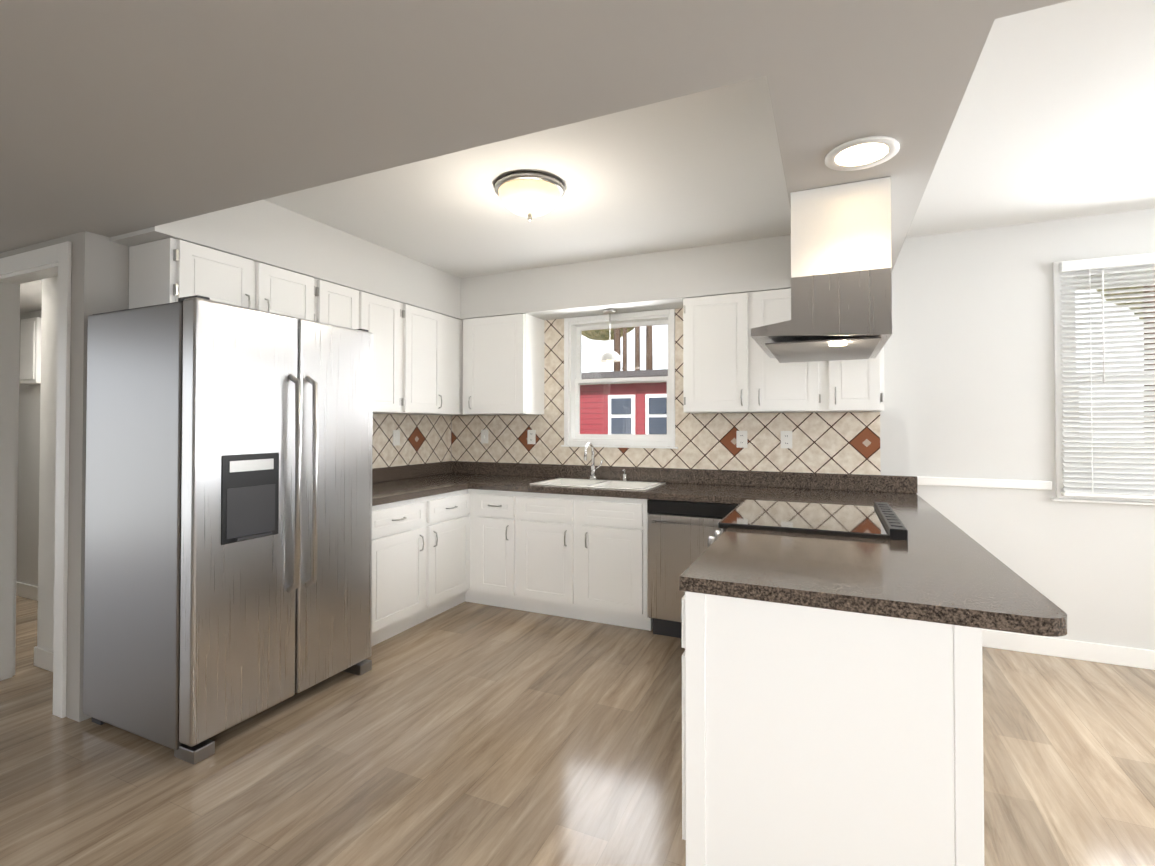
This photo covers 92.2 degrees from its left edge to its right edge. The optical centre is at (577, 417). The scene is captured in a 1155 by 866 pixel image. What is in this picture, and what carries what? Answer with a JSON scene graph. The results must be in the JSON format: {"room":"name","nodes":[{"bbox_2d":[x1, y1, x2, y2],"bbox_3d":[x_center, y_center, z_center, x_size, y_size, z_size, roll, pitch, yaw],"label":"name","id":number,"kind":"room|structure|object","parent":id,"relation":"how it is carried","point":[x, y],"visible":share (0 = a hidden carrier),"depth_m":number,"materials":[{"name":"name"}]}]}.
{"room":"kitchen","nodes":[
{"label":"kitchen","id":0,"kind":"room"},
{"bbox_2d":[16,310,41,585],"bbox_3d":[-3.743,0.125,4.069,4.000,2.440,0.120,0,-1,24],"label":"wall","id":1,"kind":"structure","parent":0,"point":[28,485],"depth_m":4.13,"materials":[{"name":"white paint"}]},
{"bbox_2d":[16,581,37,600],"bbox_3d":[-3.771,1.294,3.992,4.000,0.100,0.014,0,-1,24],"label":"baseboard","id":2,"kind":"structure","parent":1,"relation":"attached to","point":[24,590],"depth_m":4.13,"materials":[{"name":"white wood"}]},
{"bbox_2d":[20,317,40,384],"bbox_3d":[-4.015,-0.485,4.096,0.234,0.480,0.066,0,-1,24],"label":"wall box","id":3,"kind":"object","parent":1,"relation":"attached to","point":[30,355],"visible":0.9,"depth_m":4.05,"materials":[{"name":"white"}]},
{"bbox_2d":[0,235,69,258],"bbox_3d":[-4.072,0.265,3.341,4.000,2.140,0.093,0,-1,24],"label":"wall","id":4,"kind":"structure","parent":0,"point":[37,246],"depth_m":2.61,"materials":[{"name":"grey paint"}]},
{"bbox_2d":[0,241,71,717],"bbox_3d":[-2.615,0.274,2.681,0.830,2.105,0.125,0,-1,24],"label":"door frame","id":5,"kind":"structure","parent":4,"relation":"attached to","point":[17,270],"depth_m":2.69,"materials":[{"name":"white wood"}]},
{"bbox_2d":[34,276,57,671],"bbox_3d":[-2.676,0.263,3.200,0.260,2.140,0.578,0,-1,24],"label":"wall","id":6,"kind":"structure","parent":0,"point":[43,653],"depth_m":2.96,"materials":[{"name":"white paint"}]},
{"bbox_2d":[66,231,417,721],"bbox_3d":[-1.680,0.119,3.631,0.120,2.440,2.593,0,-1,24],"label":"wall","id":7,"kind":"structure","parent":0,"point":[100,274],"depth_m":2.45,"materials":[{"name":"grey paint"}]},
{"bbox_2d":[129,238,320,321],"bbox_3d":[-1.778,-0.638,2.864,0.337,0.303,0.759,0,-1,24],"label":"upper cabinet","id":8,"kind":"object","parent":7,"relation":"attached to","point":[164,271],"depth_m":2.61,"materials":[{"name":"white wood"}]},
{"bbox_2d":[321,280,372,332],"bbox_3d":[-1.543,-0.408,3.379,0.337,0.748,0.373,0,-1,24],"label":"upper cabinet","id":9,"kind":"object","parent":7,"relation":"attached to","point":[342,306],"depth_m":3.33,"materials":[{"name":"white wood"}]},
{"bbox_2d":[373,295,404,413],"bbox_3d":[-1.429,-0.405,3.632,0.337,0.748,0.443,0,-1,24],"label":"upper cabinet","id":10,"kind":"object","parent":7,"relation":"attached to","point":[388,315],"depth_m":3.65,"materials":[{"name":"white wood"}]},
{"bbox_2d":[372,414,450,467],"bbox_3d":[-1.429,0.171,4.028,0.009,0.390,1.638,0,-1,24],"label":"tile backsplash","id":11,"kind":"structure","parent":7,"relation":"attached to","point":[425,439],"depth_m":4.31,"materials":[{"name":"beige tile"}]},
{"bbox_2d":[393,430,399,445],"bbox_3d":[-1.357,0.155,4.167,0.008,0.115,0.072,0,-1,24],"label":"electrical outlet","id":12,"kind":"object","parent":11,"relation":"attached to","point":[396,437],"visible":1,"depth_m":4.16,"materials":[{"name":"white plastic"}]},
{"bbox_2d":[405,304,444,414],"bbox_3d":[-1.251,-0.400,4.024,0.337,0.748,0.417,0,-1,24],"label":"upper cabinet","id":13,"kind":"object","parent":7,"relation":"attached to","point":[417,360],"depth_m":3.97,"materials":[{"name":"white wood"}]},
{"bbox_2d":[429,316,465,414],"bbox_3d":[-1.061,-0.394,4.442,0.337,0.748,0.612,0,-1,24],"label":"upper cabinet","id":14,"kind":"object","parent":7,"relation":"attached to","point":[453,326],"depth_m":4.32,"materials":[{"name":"white wood"}]},
{"bbox_2d":[110,200,790,319],"bbox_3d":[-0.315,-0.949,3.078,2.834,0.320,2.500,0,-1,24],"label":"soffit","id":15,"kind":"structure","parent":0,"point":[267,233],"depth_m":3.45,"materials":[{"name":"white paint"}]},
{"bbox_2d":[599,309,620,361],"bbox_3d":[0.234,-0.584,4.021,0.160,0.379,0.160,0,-1,24],"label":"pendant light","id":16,"kind":"object","parent":15,"relation":"hanging from","point":[609,356],"visible":1,"depth_m":3.98,"materials":[{"name":"white glass"}]},
{"bbox_2d":[0,0,1070,312],"bbox_3d":[-1.526,-0.982,1.344,10.300,0.300,6.660,0,-1,24],"label":"ceiling","id":17,"kind":"structure","parent":0,"point":[120,116],"depth_m":1.39,"materials":[{"name":"grey paint"}]},
{"bbox_2d":[751,177,891,362],"bbox_3d":[1.017,-0.540,2.337,0.463,0.552,0.760,0,-1,24],"label":"range hood","id":18,"kind":"object","parent":17,"relation":"hanging from","point":[841,291],"visible":1,"depth_m":1.97,"materials":[{"name":"silver metal"}]},
{"bbox_2d":[825,136,899,170],"bbox_3d":[0.889,-0.822,1.740,0.210,0.008,0.210,0,-1,24],"label":"recessed light","id":19,"kind":"object","parent":17,"relation":"in","point":[862,153],"visible":1,"depth_m":1.73,"materials":[{"name":"white"}]},
{"bbox_2d":[0,595,1154,865],"bbox_3d":[-1.456,1.360,1.467,10.300,0.100,7.000,0,-1,24],"label":"floor","id":20,"kind":"structure","parent":0,"point":[472,735],"depth_m":2.10,"materials":[{"name":"brown wood"}]},
{"bbox_2d":[83,295,372,763],"bbox_3d":[-1.584,0.430,2.671,0.820,1.792,0.920,0,-1,24],"label":"fridge","id":21,"kind":"object","parent":20,"relation":"on","point":[228,542],"visible":1,"depth_m":2.32,"materials":[{"name":"silver metal"}]},
{"bbox_2d":[371,489,469,646],"bbox_3d":[-1.267,0.921,3.612,0.630,0.836,1.047,0,-1,24],"label":"base cabinet","id":22,"kind":"object","parent":20,"relation":"on","point":[420,559],"visible":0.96,"depth_m":3.43,"materials":[{"name":"white wood"}]},
{"bbox_2d":[465,489,568,610],"bbox_3d":[-0.438,0.928,4.131,0.496,0.836,0.630,0,-1,24],"label":"base cabinet","id":23,"kind":"object","parent":20,"relation":"on","point":[499,520],"depth_m":3.84,"materials":[{"name":"white wood"}]},
{"bbox_2d":[529,501,652,630],"bbox_3d":[0.133,1.002,3.871,0.867,0.681,0.630,0,-1,24],"label":"base cabinet","id":24,"kind":"object","parent":20,"relation":"on","point":[582,557],"depth_m":3.56,"materials":[{"name":"white wood"}]},
{"bbox_2d":[647,499,738,637],"bbox_3d":[0.811,0.921,3.527,0.595,0.833,0.646,0,-1,24],"label":"dishwasher","id":25,"kind":"object","parent":20,"relation":"on","point":[680,533],"visible":0.54,"depth_m":3.33,"materials":[{"name":"silver metal"}]},
{"bbox_2d":[708,500,907,546],"bbox_3d":[1.003,0.865,2.473,0.731,0.918,0.764,0,-1,24],"label":"range","id":26,"kind":"object","parent":20,"relation":"on","point":[880,520],"visible":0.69,"depth_m":2.32,"materials":[{"name":"black glass"}]},
{"bbox_2d":[682,591,983,865],"bbox_3d":[1.071,0.906,2.480,0.726,0.835,2.393,0,-1,24],"label":"base cabinet","id":27,"kind":"object","parent":20,"relation":"on","point":[812,736],"visible":0.71,"depth_m":1.38,"materials":[{"name":"white wood"}]},
{"bbox_2d":[372,461,1066,636],"bbox_3d":[-0.015,0.423,2.975,3.448,0.142,2.403,0,-1,24],"label":"countertop","id":28,"kind":"structure","parent":27,"relation":"on","point":[937,567],"depth_m":1.82,"materials":[{"name":"brown stone"}]},
{"bbox_2d":[584,442,602,479],"bbox_3d":[0.114,0.322,4.050,0.107,0.280,0.177,0,-1,24],"label":"faucet","id":29,"kind":"object","parent":28,"relation":"on","point":[593,476],"visible":1,"depth_m":4.10,"materials":[{"name":"silver metal"}]},
{"bbox_2d":[531,478,664,489],"bbox_3d":[0.146,0.549,3.881,0.839,0.177,0.464,0,-1,24],"label":"sink","id":30,"kind":"object","parent":28,"relation":"in","point":[618,484],"visible":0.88,"depth_m":4.00,"materials":[{"name":"white ceramic"}]},
{"bbox_2d":[622,469,626,480],"bbox_3d":[0.335,0.417,4.002,0.025,0.088,0.054,0,-1,24],"label":"soap pump","id":31,"kind":"object","parent":30,"relation":"on","point":[624,477],"visible":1,"depth_m":4.00,"materials":[{"name":"silver metal"}]},
{"bbox_2d":[264,0,1154,277],"bbox_3d":[-1.463,-1.192,1.340,10.420,0.120,6.940,0,-1,24],"label":"ceiling","id":32,"kind":"structure","parent":0,"point":[1054,118],"depth_m":2.51,"materials":[{"name":"white paint"}]},
{"bbox_2d":[495,172,564,220],"bbox_3d":[-0.230,-1.028,2.678,0.336,0.169,0.336,0,-1,24],"label":"flush ceiling light","id":33,"kind":"object","parent":32,"relation":"attached to","point":[529,195],"visible":1,"depth_m":2.58,"materials":[{"name":"white glass"}]},
{"bbox_2d":[451,208,1154,649],"bbox_3d":[1.703,0.119,3.610,6.300,2.440,0.160,0,-1,24],"label":"wall","id":34,"kind":"structure","parent":0,"point":[969,368],"depth_m":3.20,"materials":[{"name":"white paint"}]},
{"bbox_2d":[463,314,543,414],"bbox_3d":[-0.593,-0.395,4.369,0.569,0.748,0.360,0,-1,24],"label":"upper cabinet","id":35,"kind":"object","parent":34,"relation":"attached to","point":[503,365],"visible":0.98,"depth_m":4.23,"materials":[{"name":"white wood"}]},
{"bbox_2d":[561,309,677,448],"bbox_3d":[0.329,-0.271,4.216,0.914,0.998,0.199,0,-1,24],"label":"kitchen window","id":36,"kind":"structure","parent":34,"relation":"in","point":[574,328],"depth_m":4.22,"materials":[{"name":"white"}]},
{"bbox_2d":[451,308,880,474],"bbox_3d":[0.396,-0.203,4.114,3.243,1.140,0.009,0,-1,24],"label":"tile backsplash","id":37,"kind":"structure","parent":34,"relation":"attached to","point":[837,442],"depth_m":3.92,"materials":[{"name":"beige tile"}]},
{"bbox_2d":[481,430,487,442],"bbox_3d":[-0.777,0.161,4.625,0.072,0.115,0.018,0,-1,24],"label":"electrical outlet","id":38,"kind":"object","parent":37,"relation":"attached to","point":[484,436],"visible":1,"depth_m":4.63,"materials":[{"name":"white plastic"}]},
{"bbox_2d":[527,430,535,443],"bbox_3d":[-0.368,0.159,4.446,0.072,0.115,0.008,0,-1,24],"label":"electrical outlet","id":39,"kind":"object","parent":37,"relation":"attached to","point":[531,436],"visible":1,"depth_m":4.44,"materials":[{"name":"white plastic"}]},
{"bbox_2d":[736,431,746,447],"bbox_3d":[1.116,0.150,3.773,0.072,0.115,0.008,0,-1,24],"label":"electrical outlet","id":40,"kind":"object","parent":37,"relation":"attached to","point":[741,439],"visible":1,"depth_m":3.77,"materials":[{"name":"white plastic"}]},
{"bbox_2d":[781,431,791,448],"bbox_3d":[1.374,0.148,3.656,0.072,0.115,0.008,0,-1,24],"label":"electrical outlet","id":41,"kind":"object","parent":37,"relation":"attached to","point":[786,439],"visible":1,"depth_m":3.65,"materials":[{"name":"white plastic"}]},
{"bbox_2d":[683,288,883,412],"bbox_3d":[1.273,-0.406,3.523,1.157,0.748,0.360,0,-1,24],"label":"upper cabinet","id":42,"kind":"object","parent":34,"relation":"attached to","point":[730,365],"visible":0.81,"depth_m":3.46,"materials":[{"name":"white wood"}]},
{"bbox_2d":[917,476,1051,489],"bbox_3d":[3.285,0.378,2.822,2.770,0.050,0.022,0,-1,24],"label":"trim","id":43,"kind":"structure","parent":34,"relation":"attached to","point":[996,483],"depth_m":3.22,"materials":[{"name":"white wood"}]},
{"bbox_2d":[982,629,1154,669],"bbox_3d":[3.268,1.278,2.820,2.730,0.100,0.017,0,-1,24],"label":"baseboard","id":44,"kind":"structure","parent":34,"relation":"attached to","point":[1101,653],"depth_m":3.06,"materials":[{"name":"white wood"}]},
{"bbox_2d":[1051,253,1154,504],"bbox_3d":[3.239,-0.204,2.921,1.230,1.334,0.165,0,-1,24],"label":"dining room window","id":45,"kind":"structure","parent":34,"relation":"in","point":[1058,356],"depth_m":3.09,"materials":[{"name":"white"}]},
{"bbox_2d":[1059,253,1154,499],"bbox_3d":[3.193,-0.214,2.820,1.160,1.285,0.060,0,-1,24],"label":"window blinds","id":46,"kind":"object","parent":45,"relation":"attached to","point":[1103,473],"visible":1,"depth_m":2.98,"materials":[{"name":"white plastic"}]},
{"label":"outside","id":47,"kind":"structure","parent":0,"visible":0},
{"bbox_2d":[1083,447,1142,467],"bbox_3d":[13.141,2.250,29.185,60.000,0.100,55.840,0,-1,24],"label":"ground","id":48,"kind":"structure","parent":47,"point":[1097,452],"depth_m":35.99,"materials":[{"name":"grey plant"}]},
{"bbox_2d":[580,369,667,434],"bbox_3d":[1.845,0.282,17.004,8.300,3.470,6.400,0,-1,24],"label":"house","id":49,"kind":"structure","parent":48,"relation":"on","point":[648,390],"depth_m":14.20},
{"bbox_2d":[582,285,1154,458],"bbox_3d":[10.210,-6.475,25.957,50.988,17.223,37.889,0,-1,24],"label":"trees","id":50,"kind":"object","parent":48,"relation":"on","point":[637,343],"depth_m":28.17,"materials":[{"name":"brown plant"}]}
]}

